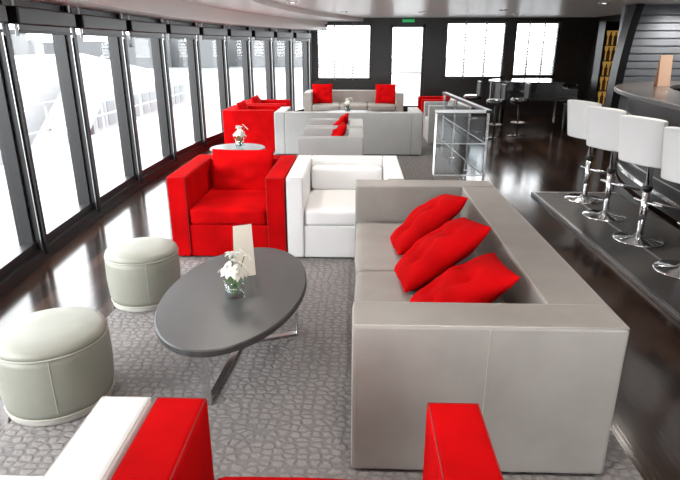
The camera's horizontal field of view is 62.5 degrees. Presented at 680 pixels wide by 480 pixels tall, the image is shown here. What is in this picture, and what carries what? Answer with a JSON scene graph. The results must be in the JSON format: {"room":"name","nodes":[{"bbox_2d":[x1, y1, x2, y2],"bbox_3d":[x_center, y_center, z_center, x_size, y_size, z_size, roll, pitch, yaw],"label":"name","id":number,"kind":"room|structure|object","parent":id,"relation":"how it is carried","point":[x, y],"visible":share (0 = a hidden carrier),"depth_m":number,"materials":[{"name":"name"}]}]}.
{"room":"ship interior","nodes":[
{"label":"ship interior","id":0,"kind":"room"},
{"bbox_2d":[0,114,679,479],"bbox_3d":[1.673,-0.249,6.266,9.361,0.132,18.700,1,19,2],"label":"floor","id":1,"kind":"structure","parent":0,"point":[646,417],"depth_m":4.82,"materials":[{"name":"brown wood"}]},
{"bbox_2d":[0,0,49,253],"bbox_3d":[-2.628,-0.829,4.521,0.209,2.112,0.099,-1,19,-3],"label":"column","id":2,"kind":"structure","parent":1,"relation":"on","point":[7,58],"depth_m":4.53,"materials":[{"name":"black"}]},
{"bbox_2d":[52,6,101,212],"bbox_3d":[-2.680,-1.246,5.718,0.209,2.112,0.099,0,19,-1],"label":"column","id":3,"kind":"structure","parent":1,"relation":"on","point":[72,43],"depth_m":5.68,"materials":[{"name":"black"}]},
{"bbox_2d":[107,13,143,182],"bbox_3d":[-2.686,-1.698,7.017,0.209,2.112,0.099,0,19,1],"label":"column","id":4,"kind":"structure","parent":1,"relation":"on","point":[124,55],"depth_m":6.98,"materials":[{"name":"black"}]},
{"bbox_2d":[150,19,177,161],"bbox_3d":[-2.627,-2.168,8.366,0.209,2.112,0.099,1,19,4],"label":"column","id":5,"kind":"structure","parent":1,"relation":"on","point":[163,45],"depth_m":8.33,"materials":[{"name":"black"}]},
{"bbox_2d":[186,22,206,146],"bbox_3d":[-2.470,-2.619,9.660,0.209,2.112,0.099,3,19,8],"label":"column","id":6,"kind":"structure","parent":1,"relation":"on","point":[196,43],"depth_m":9.63,"materials":[{"name":"black"}]},
{"bbox_2d":[216,25,230,129],"bbox_3d":[-2.236,-3.032,10.848,0.209,2.112,0.099,4,20,12],"label":"trim","id":7,"kind":"structure","parent":1,"relation":"on","point":[224,43],"depth_m":10.76,"materials":[{"name":"black"}]},
{"bbox_2d":[241,27,253,100],"bbox_3d":[-1.946,-3.409,11.930,0.209,2.112,0.099,5,20,15],"label":"trim","id":8,"kind":"structure","parent":1,"relation":"on","point":[249,44],"depth_m":11.81,"materials":[{"name":"black"}]},
{"bbox_2d":[264,28,275,98],"bbox_3d":[-1.603,-3.767,12.959,0.209,2.112,0.099,6,20,18],"label":"trim","id":9,"kind":"structure","parent":1,"relation":"on","point":[272,58],"depth_m":12.86,"materials":[{"name":"black"}]},
{"bbox_2d":[284,29,294,110],"bbox_3d":[-1.238,-4.089,13.883,0.209,2.112,0.099,7,21,21],"label":"trim","id":10,"kind":"structure","parent":1,"relation":"on","point":[291,48],"depth_m":13.82,"materials":[{"name":"black"}]},
{"bbox_2d":[0,256,642,479],"bbox_3d":[-0.145,0.776,3.101,2.926,0.013,5.775,1,19,2],"label":"carpet","id":11,"kind":"object","parent":1,"relation":"on","point":[282,408],"visible":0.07,"depth_m":2.96,"materials":[{"name":"carpet"}]},
{"bbox_2d":[0,307,114,426],"bbox_3d":[-1.460,0.627,2.878,0.543,0.415,0.543,1,19,2],"label":"ottoman","id":12,"kind":"object","parent":11,"relation":"on","point":[56,364],"visible":0.98,"depth_m":2.70,"materials":[{"name":"leather"}]},
{"bbox_2d":[0,396,151,479],"bbox_3d":[-1.095,0.974,1.443,0.979,0.704,0.957,1,19,2],"label":"armchair","id":13,"kind":"object","parent":11,"relation":"on","point":[98,446],"visible":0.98,"depth_m":1.57,"materials":[{"name":"white"}]},
{"bbox_2d":[0,475,42,479],"bbox_3d":[-1.091,0.965,1.528,0.663,0.172,0.786,1,19,2],"label":"seat cushion","id":14,"kind":"object","parent":13,"relation":"on","point":[2,477],"depth_m":1.84,"materials":[{"name":"white leather"}]},
{"bbox_2d":[104,237,180,311],"bbox_3d":[-1.405,0.232,4.021,0.500,0.409,0.500,-15,24,-37],"label":"ottoman","id":15,"kind":"object","parent":11,"relation":"on","point":[140,271],"visible":0.82,"depth_m":3.84,"materials":[{"name":"leather"}]},
{"bbox_2d":[154,247,306,404],"bbox_3d":[-0.593,0.479,3.287,0.781,0.426,1.397,2,19,6],"label":"coffee table","id":16,"kind":"object","parent":11,"relation":"on","point":[199,316],"visible":0.91,"depth_m":3.00,"materials":[{"name":"laminate"}]},
{"bbox_2d":[218,249,251,294],"bbox_3d":[-0.587,0.185,3.066,0.180,0.273,0.176,13,23,33],"label":"flower vase","id":17,"kind":"object","parent":16,"relation":"on","point":[229,270],"visible":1,"depth_m":3.04,"materials":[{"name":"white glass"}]},
{"bbox_2d":[233,224,255,276],"bbox_3d":[-0.581,0.058,3.374,0.110,0.309,0.101,-8,21,-22],"label":"menu card","id":18,"kind":"object","parent":16,"relation":"on","point":[242,234],"visible":0.75,"depth_m":3.35,"materials":[{"name":"beige paper"}]},
{"bbox_2d":[166,149,296,255],"bbox_3d":[-0.936,-0.392,5.204,0.984,0.811,1.023,1,19,2],"label":"armchair","id":19,"kind":"object","parent":11,"relation":"on","point":[209,195],"visible":0.96,"depth_m":4.82,"materials":[{"name":"red"}]},
{"bbox_2d":[190,187,266,224],"bbox_3d":[-0.939,-0.327,5.139,0.680,0.172,0.850,1,19,2],"label":"seat cushion","id":20,"kind":"object","parent":19,"relation":"on","point":[213,205],"depth_m":4.79,"materials":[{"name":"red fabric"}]},
{"bbox_2d":[212,149,273,189],"bbox_3d":[-0.928,-0.639,5.360,0.594,0.462,0.199,1,3,2],"label":"cushion","id":21,"kind":"object","parent":19,"relation":"on","point":[231,169],"depth_m":5.29,"materials":[{"name":"red fabric"}]},
{"bbox_2d":[110,397,503,479],"bbox_3d":[-0.089,0.985,1.412,1.012,0.704,0.957,1,19,2],"label":"armchair","id":22,"kind":"object","parent":11,"relation":"on","point":[173,441],"visible":1,"depth_m":1.58,"materials":[{"name":"red"}]},
{"bbox_2d":[217,477,348,479],"bbox_3d":[-0.086,0.960,1.493,0.698,0.171,0.784,1,19,2],"label":"seat cushion","id":23,"kind":"object","parent":22,"relation":"on","point":[223,478],"depth_m":1.82,"materials":[{"name":"red fabric"}]},
{"bbox_2d":[286,155,403,257],"bbox_3d":[0.056,-0.337,5.189,0.979,0.715,1.023,1,19,2],"label":"armchair","id":24,"kind":"object","parent":11,"relation":"on","point":[320,189],"visible":0.68,"depth_m":4.82,"materials":[{"name":"white"}]},
{"bbox_2d":[304,188,354,225],"bbox_3d":[0.054,-0.317,5.108,0.710,0.171,0.849,1,19,2],"label":"seat cushion","id":25,"kind":"object","parent":24,"relation":"on","point":[322,206],"depth_m":4.76,"materials":[{"name":"white leather"}]},
{"bbox_2d":[311,164,381,189],"bbox_3d":[0.065,-0.600,5.360,0.680,0.243,0.165,1,19,2],"label":"cushion","id":26,"kind":"object","parent":24,"relation":"on","point":[323,176],"depth_m":5.28,"materials":[{"name":"white leather"}]},
{"bbox_2d":[351,180,629,473],"bbox_3d":[0.627,0.262,3.471,1.081,0.715,2.511,1,19,2],"label":"sofa","id":27,"kind":"object","parent":11,"relation":"on","point":[541,362],"visible":0.73,"depth_m":2.31,"materials":[{"name":"beige"}]},
{"bbox_2d":[355,221,477,276],"bbox_3d":[0.522,0.082,3.961,0.833,0.170,1.050,1,19,2],"label":"seat cushion","id":28,"kind":"object","parent":27,"relation":"on","point":[374,249],"depth_m":3.79,"materials":[{"name":"beige leather"}]},
{"bbox_2d":[390,194,467,254],"bbox_3d":[0.580,-0.117,3.832,0.450,0.472,0.613,-1,19,-2],"label":"cushion","id":29,"kind":"object","parent":27,"relation":"on","point":[431,215],"visible":0.91,"depth_m":3.60,"materials":[{"name":"red fabric"}]},
{"bbox_2d":[354,271,504,302],"bbox_3d":[0.489,0.423,2.986,0.833,0.171,1.049,1,19,2],"label":"seat cushion","id":30,"kind":"object","parent":27,"relation":"on","point":[370,286],"depth_m":3.17,"materials":[{"name":"beige leather"}]},
{"bbox_2d":[394,217,490,291],"bbox_3d":[0.572,0.071,3.292,0.469,0.452,0.608,-1,19,-2],"label":"cushion","id":31,"kind":"object","parent":27,"relation":"on","point":[441,249],"visible":0.98,"depth_m":3.07,"materials":[{"name":"red fabric"}]},
{"bbox_2d":[410,252,519,302],"bbox_3d":[0.589,0.276,2.838,0.482,0.406,0.570,1,19,3],"label":"cushion","id":32,"kind":"object","parent":27,"relation":"on","point":[484,278],"visible":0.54,"depth_m":2.67,"materials":[{"name":"red fabric"}]},
{"bbox_2d":[304,90,403,111],"bbox_3d":[0.333,-3.214,13.495,2.310,0.715,0.990,1,19,2],"label":"sofa","id":33,"kind":"object","parent":1,"relation":"on","point":[362,99],"visible":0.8,"depth_m":13.08,"materials":[{"name":"beige"}]},
{"bbox_2d":[312,84,332,103],"bbox_3d":[-0.416,-3.489,13.364,0.484,0.449,0.248,-1,19,-3],"label":"cushion","id":34,"kind":"object","parent":33,"relation":"on","point":[322,93],"visible":1,"depth_m":13.32,"materials":[{"name":"red fabric"}]},
{"bbox_2d":[312,102,339,110],"bbox_3d":[-0.321,-3.201,13.433,0.669,0.171,0.816,1,19,2],"label":"seat cushion","id":35,"kind":"object","parent":33,"relation":"on","point":[335,105],"depth_m":13.06,"materials":[{"name":"beige leather"}]},
{"bbox_2d":[340,102,367,110],"bbox_3d":[0.332,-3.194,13.414,0.671,0.171,0.818,1,19,2],"label":"seat cushion","id":36,"kind":"object","parent":33,"relation":"on","point":[355,105],"depth_m":13.03,"materials":[{"name":"beige leather"}]},
{"bbox_2d":[367,102,395,110],"bbox_3d":[0.983,-3.187,13.393,0.672,0.171,0.819,1,19,2],"label":"seat cushion","id":37,"kind":"object","parent":33,"relation":"on","point":[371,106],"depth_m":13.02,"materials":[{"name":"beige leather"}]},
{"bbox_2d":[375,84,395,103],"bbox_3d":[1.079,-3.474,13.322,0.484,0.449,0.236,2,19,6],"label":"cushion","id":38,"kind":"object","parent":33,"relation":"on","point":[385,93],"visible":0.99,"depth_m":13.27,"materials":[{"name":"red fabric"}]},
{"bbox_2d":[273,134,460,179],"bbox_3d":[0.043,-1.601,9.929,3.410,0.013,6.600,1,19,2],"label":"carpet","id":39,"kind":"object","parent":1,"relation":"on","point":[413,167],"visible":0.06,"depth_m":8.59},
{"bbox_2d":[210,143,264,152],"bbox_3d":[-1.357,-1.008,7.503,0.726,0.462,0.726,1,19,2],"label":"side table","id":40,"kind":"object","parent":39,"relation":"on","point":[232,146],"visible":0.44,"depth_m":7.43,"materials":[{"name":"laminate"}]},
{"bbox_2d":[233,124,247,145],"bbox_3d":[-1.332,-1.372,7.386,0.197,0.300,0.194,13,23,33],"label":"flower vase","id":41,"kind":"object","parent":40,"relation":"on","point":[239,133],"visible":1,"depth_m":7.37,"materials":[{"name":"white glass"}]},
{"bbox_2d":[222,100,280,150],"bbox_3d":[-1.545,-2.071,10.024,0.880,0.811,0.935,1,19,2],"label":"armchair","id":42,"kind":"object","parent":39,"relation":"on","point":[259,119],"visible":0.77,"depth_m":9.59,"materials":[{"name":"red"}]},
{"bbox_2d":[245,95,290,106],"bbox_3d":[-1.455,-2.432,11.060,0.880,0.811,0.935,1,19,2],"label":"armchair","id":43,"kind":"object","parent":39,"relation":"on","point":[255,100],"visible":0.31,"depth_m":10.99,"materials":[{"name":"red"}]},
{"bbox_2d":[298,127,363,155],"bbox_3d":[-0.100,-1.043,7.239,0.792,0.702,0.880,1,19,2],"label":"armchair","id":44,"kind":"object","parent":39,"relation":"on","point":[315,140],"visible":0.39,"depth_m":6.76,"materials":[{"name":"white"}]},
{"bbox_2d":[331,121,346,135],"bbox_3d":[-0.033,-1.314,7.119,0.247,0.337,0.396,-1,19,-3],"label":"cushion","id":45,"kind":"object","parent":44,"relation":"on","point":[341,129],"visible":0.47,"depth_m":6.95,"materials":[{"name":"red fabric"}]},
{"bbox_2d":[305,119,362,126],"bbox_3d":[-0.069,-1.354,8.131,0.792,0.702,0.880,1,19,2],"label":"armchair","id":46,"kind":"object","parent":39,"relation":"on","point":[313,122],"visible":0.15,"depth_m":8.32,"materials":[{"name":"white"}]},
{"bbox_2d":[274,107,422,154],"bbox_3d":[0.149,-1.902,9.705,2.442,0.702,0.935,1,19,2],"label":"sofa","id":47,"kind":"object","parent":39,"relation":"on","point":[384,133],"visible":0.7,"depth_m":9.24,"materials":[{"name":"white"}]},
{"bbox_2d":[418,95,450,133],"bbox_3d":[2.076,-2.693,11.811,0.803,0.811,0.880,1,19,2],"label":"armchair","id":48,"kind":"object","parent":39,"relation":"on","point":[421,99],"visible":0.13,"depth_m":11.66,"materials":[{"name":"red"}]},
{"bbox_2d":[422,98,468,143],"bbox_3d":[2.010,-2.296,10.670,0.748,0.811,0.880,1,19,2],"label":"armchair","id":49,"kind":"object","parent":39,"relation":"on","point":[460,136],"visible":0.7,"depth_m":10.30,"materials":[{"name":"white"}]},
{"bbox_2d":[431,92,492,180],"bbox_3d":[1.599,-1.649,8.590,0.748,0.984,2.926,1,19,2],"label":"glass balustrade","id":50,"kind":"object","parent":1,"relation":"on","point":[481,109],"visible":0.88,"depth_m":7.37,"materials":[{"name":"silver metal"}]},
{"bbox_2d":[463,81,481,131],"bbox_3d":[2.814,-2.855,11.962,0.374,1.045,0.374,1,19,2],"label":"bar stool","id":51,"kind":"object","parent":1,"relation":"on","point":[478,96],"visible":0.7,"depth_m":11.80,"materials":[{"name":"black"}]},
{"bbox_2d":[483,84,507,139],"bbox_3d":[3.057,-2.527,11.020,0.374,1.045,0.374,1,19,2],"label":"bar stool","id":52,"kind":"object","parent":1,"relation":"on","point":[502,101],"visible":0.83,"depth_m":10.92,"materials":[{"name":"black"}]},
{"bbox_2d":[507,83,531,136],"bbox_3d":[3.618,-2.630,11.314,0.374,1.045,0.374,1,19,2],"label":"bar stool","id":53,"kind":"object","parent":1,"relation":"on","point":[527,92],"visible":1,"depth_m":11.26,"materials":[{"name":"black"}]},
{"bbox_2d":[488,78,577,131],"bbox_3d":[4.362,-3.115,12.749,1.903,1.018,1.616,8,21,21],"label":"grand piano","id":54,"kind":"object","parent":1,"relation":"on","point":[542,89],"visible":0.89,"depth_m":11.99,"materials":[{"name":"black"}]},
{"bbox_2d":[588,22,619,106],"bbox_3d":[5.607,-3.371,11.688,0.572,2.200,0.330,1,19,2],"label":"tall cabinet","id":55,"kind":"object","parent":1,"relation":"on","point":[607,37],"visible":0.44,"depth_m":11.56,"materials":[{"name":"gold"}]},
{"bbox_2d":[531,192,679,322],"bbox_3d":[2.788,0.509,3.832,1.028,0.037,6.638,1,19,2],"label":"platform","id":56,"kind":"object","parent":1,"relation":"on","point":[634,262],"visible":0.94,"depth_m":5.25,"materials":[{"name":"black metal"}]},
{"bbox_2d":[564,99,615,203],"bbox_3d":[2.902,-1.028,6.458,0.577,1.150,0.489,-7,20,-19],"label":"bar stool","id":57,"kind":"object","parent":56,"relation":"on","point":[576,109],"visible":0.63,"depth_m":6.41,"materials":[{"name":"leather"}]},
{"bbox_2d":[582,106,640,221],"bbox_3d":[2.836,-0.800,5.806,0.577,1.150,0.489,-7,20,-19],"label":"bar stool","id":58,"kind":"object","parent":56,"relation":"on","point":[603,123],"visible":0.84,"depth_m":5.69,"materials":[{"name":"leather"}]},
{"bbox_2d":[612,115,679,247],"bbox_3d":[2.811,-0.547,5.079,0.577,1.150,0.489,-7,20,-19],"label":"bar stool","id":59,"kind":"object","parent":56,"relation":"on","point":[640,138],"visible":0.88,"depth_m":4.95,"materials":[{"name":"leather"}]},
{"bbox_2d":[651,127,679,279],"bbox_3d":[2.786,-0.294,4.352,0.577,1.150,0.489,-7,20,-19],"label":"bar stool","id":60,"kind":"object","parent":56,"relation":"on","point":[670,166],"visible":1,"depth_m":4.29,"materials":[{"name":"leather"}]},
{"bbox_2d":[604,4,644,108],"bbox_3d":[4.918,-2.837,9.835,0.308,2.409,0.286,1,19,2],"label":"column","id":61,"kind":"structure","parent":1,"relation":"on","point":[628,30],"depth_m":9.63,"materials":[{"name":"black"}]},
{"bbox_2d":[611,81,679,221],"bbox_3d":[4.031,-0.562,5.077,2.164,1.177,9.866,5,20,15],"label":"bar counter","id":62,"kind":"object","parent":1,"relation":"on","point":[645,99],"depth_m":6.53,"materials":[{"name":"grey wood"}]},
{"bbox_2d":[615,81,679,110],"bbox_3d":[4.033,-1.088,4.890,2.158,0.060,9.853,5,20,15],"label":"countertop","id":63,"kind":"structure","parent":62,"relation":"on","point":[665,94],"depth_m":7.01,"materials":[{"name":"stone"}]},
{"bbox_2d":[653,55,672,85],"bbox_3d":[4.556,-2.381,7.874,0.187,0.418,0.101,-3,19,-8],"label":"menu","id":64,"kind":"object","parent":62,"relation":"on","point":[663,73],"visible":1,"depth_m":7.86,"materials":[{"name":"beige paper"}]},
{"bbox_2d":[616,5,679,110],"bbox_3d":[5.584,-2.905,10.021,1.364,2.414,0.154,1,19,2],"label":"wall","id":65,"kind":"structure","parent":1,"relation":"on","point":[657,33],"depth_m":9.77,"materials":[{"name":"wood"}]},
{"bbox_2d":[302,17,594,114],"bbox_3d":[2.833,-4.545,14.724,7.645,2.420,0.165,1,19,2],"label":"wall","id":66,"kind":"structure","parent":0,"point":[575,38],"depth_m":14.58,"materials":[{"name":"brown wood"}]},
{"bbox_2d":[0,61,34,243],"bbox_3d":[-2.629,-0.844,4.449,0.066,1.837,0.039,-1,19,-4],"label":"window frame","id":67,"kind":"structure","parent":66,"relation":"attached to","point":[6,121],"depth_m":4.51,"materials":[{"name":"black"}]},
{"bbox_2d":[4,0,90,202],"bbox_3d":[-2.659,-1.119,5.091,0.088,1.934,1.180,-1,19,-2],"label":"window","id":68,"kind":"structure","parent":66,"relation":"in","point":[24,3],"depth_m":5.57,"materials":[{"name":"black"}]},
{"bbox_2d":[0,3,7,35],"bbox_3d":[-2.483,-1.494,3.655,0.116,0.286,1.040,-1,19,-4],"label":"roller blind","id":69,"kind":"object","parent":68,"relation":"attached to","point":[3,15],"visible":1,"depth_m":4.11,"materials":[{"name":"black"}]},
{"bbox_2d":[5,0,75,37],"bbox_3d":[-2.552,-1.901,4.823,0.116,0.286,1.092,-1,19,-2],"label":"roller blind","id":70,"kind":"object","parent":68,"relation":"attached to","point":[29,20],"visible":0.91,"depth_m":4.67,"materials":[{"name":"black"}]},
{"bbox_2d":[75,7,126,38],"bbox_3d":[-2.581,-2.334,6.067,0.116,0.286,1.200,0,19,0],"label":"roller blind","id":71,"kind":"object","parent":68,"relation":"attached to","point":[91,25],"visible":0.9,"depth_m":5.91,"materials":[{"name":"black"}]},
{"bbox_2d":[70,7,134,174],"bbox_3d":[-2.689,-1.554,6.339,0.088,1.934,1.288,0,19,0],"label":"window","id":72,"kind":"structure","parent":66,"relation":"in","point":[82,11],"depth_m":6.88,"materials":[{"name":"black"}]},
{"bbox_2d":[0,136,223,298],"bbox_3d":[-2.339,-0.413,6.387,1.276,0.099,18.760,2,19,6],"label":"baseboard","id":73,"kind":"structure","parent":66,"relation":"attached to","point":[29,265],"depth_m":5.59,"materials":[{"name":"black"}]},
{"bbox_2d":[0,242,37,279],"bbox_3d":[-2.590,0.238,4.250,0.088,0.077,1.128,-1,19,-4],"label":"rail","id":74,"kind":"object","parent":73,"relation":"on","point":[18,256],"visible":1,"depth_m":4.46,"materials":[{"name":"black"}]},
{"bbox_2d":[46,203,92,241],"bbox_3d":[-2.659,-0.170,5.421,0.088,0.077,1.180,-1,19,-2],"label":"rail","id":75,"kind":"object","parent":73,"relation":"on","point":[72,217],"visible":0.64,"depth_m":5.41,"materials":[{"name":"black"}]},
{"bbox_2d":[100,174,135,203],"bbox_3d":[-2.689,-0.605,6.669,0.088,0.077,1.288,0,19,0],"label":"rail","id":76,"kind":"object","parent":73,"relation":"on","point":[126,181],"visible":0.64,"depth_m":6.68,"materials":[{"name":"black"}]},
{"bbox_2d":[142,154,171,175],"bbox_3d":[-2.662,-1.066,7.994,0.088,0.077,1.342,1,19,2],"label":"rail","id":77,"kind":"object","parent":73,"relation":"on","point":[151,166],"visible":0.64,"depth_m":8.01,"materials":[{"name":"black"}]},
{"bbox_2d":[177,140,201,155],"bbox_3d":[-2.554,-1.526,9.316,0.089,0.077,1.292,2,19,6],"label":"rail","id":78,"kind":"object","parent":73,"relation":"on","point":[194,144],"visible":0.64,"depth_m":9.35,"materials":[{"name":"black"}]},
{"bbox_2d":[122,14,170,154],"bbox_3d":[-2.662,-2.015,7.663,0.088,1.934,1.342,1,19,2],"label":"window","id":79,"kind":"structure","parent":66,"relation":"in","point":[136,18],"depth_m":8.22,"materials":[{"name":"black"}]},
{"bbox_2d":[126,14,166,39],"bbox_3d":[-2.555,-2.794,7.387,0.116,0.286,1.254,1,19,2],"label":"roller blind","id":80,"kind":"object","parent":79,"relation":"attached to","point":[136,29],"visible":0.91,"depth_m":7.24,"materials":[{"name":"black"}]},
{"bbox_2d":[26,0,326,30],"bbox_3d":[-2.146,-2.504,5.652,1.704,0.307,18.790,2,19,6],"label":"trim","id":81,"kind":"structure","parent":66,"relation":"attached to","point":[175,10],"depth_m":8.04,"materials":[{"name":"white"}]},
{"bbox_2d":[163,20,200,139],"bbox_3d":[-2.554,-2.475,8.985,0.089,1.934,1.292,2,19,6],"label":"window","id":82,"kind":"structure","parent":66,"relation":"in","point":[165,21],"depth_m":9.52,"materials":[{"name":"black"}]},
{"bbox_2d":[166,19,199,40],"bbox_3d":[-2.447,-3.252,8.702,0.116,0.286,1.204,2,19,6],"label":"roller blind","id":83,"kind":"object","parent":82,"relation":"attached to","point":[173,31],"visible":0.88,"depth_m":8.58,"materials":[{"name":"black"}]},
{"bbox_2d":[197,23,226,109],"bbox_3d":[-2.358,-2.908,10.226,0.088,1.934,1.192,4,20,10],"label":"window","id":84,"kind":"structure","parent":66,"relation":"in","point":[203,25],"depth_m":10.66,"materials":[{"name":"black"}]},
{"bbox_2d":[199,23,227,40],"bbox_3d":[-2.253,-3.681,9.936,0.116,0.286,1.104,4,20,10],"label":"roller blind","id":85,"kind":"object","parent":84,"relation":"attached to","point":[208,33],"visible":0.81,"depth_m":9.81,"materials":[{"name":"black"}]},
{"bbox_2d":[225,25,249,99],"bbox_3d":[-2.096,-3.303,11.362,0.088,1.934,1.095,5,20,13],"label":"window","id":86,"kind":"structure","parent":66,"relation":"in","point":[231,27],"depth_m":11.73,"materials":[{"name":"black"}]},
{"bbox_2d":[227,25,251,41],"bbox_3d":[-1.992,-4.075,11.065,0.116,0.286,1.006,5,20,13],"label":"roller blind","id":87,"kind":"object","parent":86,"relation":"attached to","point":[235,34],"visible":0.84,"depth_m":10.95,"materials":[{"name":"black"}]},
{"bbox_2d":[250,27,271,98],"bbox_3d":[-1.779,-3.671,12.417,0.088,1.934,1.054,6,20,16],"label":"window","id":88,"kind":"structure","parent":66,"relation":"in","point":[256,29],"depth_m":12.77,"materials":[{"name":"black"}]},
{"bbox_2d":[251,27,273,41],"bbox_3d":[-1.677,-4.440,12.115,0.116,0.286,0.966,6,20,16],"label":"roller blind","id":89,"kind":"object","parent":88,"relation":"attached to","point":[259,35],"visible":0.92,"depth_m":12.04,"materials":[{"name":"black"}]},
{"bbox_2d":[181,0,363,20],"bbox_3d":[-1.404,-2.600,5.594,2.088,0.087,18.818,2,19,6],"label":"trim","id":90,"kind":"structure","parent":66,"relation":"attached to","point":[263,7],"depth_m":9.83,"materials":[{"name":"white"}]},
{"bbox_2d":[273,29,290,98],"bbox_3d":[-1.425,-4.011,13.394,0.088,1.934,0.957,7,20,19],"label":"window","id":91,"kind":"structure","parent":66,"relation":"in","point":[277,30],"depth_m":13.71,"materials":[{"name":"black"}]},
{"bbox_2d":[274,28,292,41],"bbox_3d":[-1.325,-4.779,13.087,0.116,0.286,0.869,7,20,19],"label":"roller blind","id":92,"kind":"object","parent":91,"relation":"attached to","point":[279,36],"visible":0.92,"depth_m":13.01,"materials":[{"name":"black"}]},
{"bbox_2d":[293,30,307,90],"bbox_3d":[-1.046,-4.324,14.292,0.088,1.934,0.915,8,21,22],"label":"window","id":93,"kind":"structure","parent":66,"relation":"in","point":[297,31],"depth_m":14.56,"materials":[{"name":"black"}]},
{"bbox_2d":[293,30,310,41],"bbox_3d":[-0.947,-5.090,13.980,0.116,0.286,0.827,8,21,22],"label":"roller blind","id":94,"kind":"object","parent":93,"relation":"attached to","point":[298,36],"visible":0.96,"depth_m":13.90,"materials":[{"name":"black"}]},
{"bbox_2d":[303,30,311,92],"bbox_3d":[-0.844,-4.392,14.754,0.209,2.112,0.099,8,21,23],"label":"trim","id":95,"kind":"structure","parent":66,"relation":"attached to","point":[308,42],"depth_m":14.64,"materials":[{"name":"black"}]},
{"bbox_2d":[318,24,369,77],"bbox_3d":[0.095,-4.877,14.489,1.320,1.331,0.050,1,19,2],"label":"blind","id":96,"kind":"object","parent":66,"relation":"attached to","point":[326,25],"visible":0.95,"depth_m":14.46,"materials":[{"name":"grey"}]},
{"bbox_2d":[389,24,392,83],"bbox_3d":[1.327,-4.492,14.788,0.077,2.255,0.088,1,19,2],"label":"stile","id":97,"kind":"object","parent":66,"relation":"attached to","point":[391,28],"visible":0.64,"depth_m":14.62,"materials":[{"name":"black"}]},
{"bbox_2d":[420,24,425,95],"bbox_3d":[2.174,-4.483,14.762,0.077,2.255,0.088,1,19,2],"label":"stile","id":98,"kind":"object","parent":66,"relation":"attached to","point":[424,27],"visible":0.64,"depth_m":14.64,"materials":[{"name":"black"}]},
{"bbox_2d":[443,76,502,78],"bbox_3d":[3.498,-4.292,14.783,1.562,0.055,0.110,1,19,2],"label":"frame","id":99,"kind":"object","parent":66,"relation":"attached to","point":[445,77],"visible":1,"depth_m":14.73,"materials":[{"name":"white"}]},
{"bbox_2d":[447,22,506,74],"bbox_3d":[3.492,-4.882,14.371,1.430,1.331,0.050,1,19,2],"label":"blind","id":100,"kind":"object","parent":66,"relation":"attached to","point":[450,23],"visible":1,"depth_m":14.27,"materials":[{"name":"grey"}]},
{"bbox_2d":[500,21,507,78],"bbox_3d":[4.252,-4.923,14.538,0.055,1.408,0.110,1,19,2],"label":"frame","id":101,"kind":"object","parent":66,"relation":"attached to","point":[506,26],"visible":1,"depth_m":14.49,"materials":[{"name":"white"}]},
{"bbox_2d":[515,22,560,74],"bbox_3d":[5.042,-4.887,14.317,1.012,1.287,0.050,1,19,2],"label":"blind","id":102,"kind":"object","parent":66,"relation":"attached to","point":[522,38],"visible":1,"depth_m":14.28,"materials":[{"name":"grey"}]},
{"bbox_2d":[551,24,560,76],"bbox_3d":[5.593,-4.929,14.490,0.055,1.364,0.110,1,19,2],"label":"frame","id":103,"kind":"object","parent":66,"relation":"attached to","point":[558,27],"visible":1,"depth_m":14.46,"materials":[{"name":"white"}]},
{"bbox_2d":[270,0,679,17],"bbox_3d":[1.673,-2.659,5.427,9.361,0.132,18.700,1,19,2],"label":"ceiling","id":104,"kind":"structure","parent":0,"point":[355,8],"depth_m":10.17,"materials":[{"name":"white"}]},
{"bbox_2d":[583,14,620,100],"bbox_3d":[6.214,-1.406,5.709,0.165,2.420,18.700,1,19,2],"label":"wall","id":105,"kind":"structure","parent":0,"point":[612,18],"depth_m":14.20,"materials":[{"name":"brown wood"}]},
{"label":"outside","id":106,"kind":"structure","parent":0,"visible":0},
{"bbox_2d":[0,97,285,259],"bbox_3d":[-4.857,-0.739,9.231,3.795,0.165,35.200,1,19,2],"label":"deck","id":107,"kind":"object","parent":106,"point":[54,173],"visible":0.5,"depth_m":11.28,"materials":[{"name":"white"}]},
{"bbox_2d":[23,71,214,154],"bbox_3d":[-6.279,-1.718,10.092,0.044,1.116,33.022,1,19,2],"label":"deck railing","id":108,"kind":"object","parent":107,"relation":"on","point":[49,129],"visible":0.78,"depth_m":14.34,"materials":[{"name":"grey"}]},
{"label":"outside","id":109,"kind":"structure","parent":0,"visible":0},
{"bbox_2d":[295,97,417,109],"bbox_3d":[3.482,-4.705,20.619,11.990,0.165,10.560,1,19,2],"label":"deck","id":110,"kind":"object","parent":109,"point":[298,100],"visible":0.02,"depth_m":23.66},
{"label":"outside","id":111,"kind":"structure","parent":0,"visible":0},
{"bbox_2d":[143,58,552,96],"bbox_3d":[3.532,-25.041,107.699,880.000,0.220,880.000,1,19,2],"label":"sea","id":112,"kind":"structure","parent":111,"point":[409,84],"depth_m":282.04,"materials":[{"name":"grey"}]},
{"bbox_2d":[9,29,318,67],"bbox_3d":[-188.735,-47.263,136.656,342.216,22.485,435.330,1,19,2],"label":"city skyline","id":113,"kind":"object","parent":112,"relation":"on","point":[139,49],"visible":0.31,"depth_m":304.29},
{"bbox_2d":[180,76,325,102],"bbox_3d":[-36.164,-8.771,56.445,56.100,2.739,242.000,1,19,2],"label":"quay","id":114,"kind":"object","parent":112,"relation":"on","point":[236,82],"visible":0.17,"depth_m":127.28,"materials":[{"name":"concrete"}]},
{"bbox_2d":[0,55,109,165],"bbox_3d":[-9.891,-1.094,17.206,1.826,8.460,16.606,-2,19,-6],"label":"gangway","id":115,"kind":"object","parent":114,"relation":"on","point":[48,89],"visible":0.28,"depth_m":21.44,"materials":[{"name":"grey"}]},
{"bbox_2d":[14,53,187,133],"bbox_3d":[-32.642,-10.989,43.899,15.455,9.680,88.000,1,19,2],"label":"terminal building","id":116,"kind":"structure","parent":114,"relation":"on","point":[31,69],"depth_m":68.14,"materials":[{"name":"grey"}]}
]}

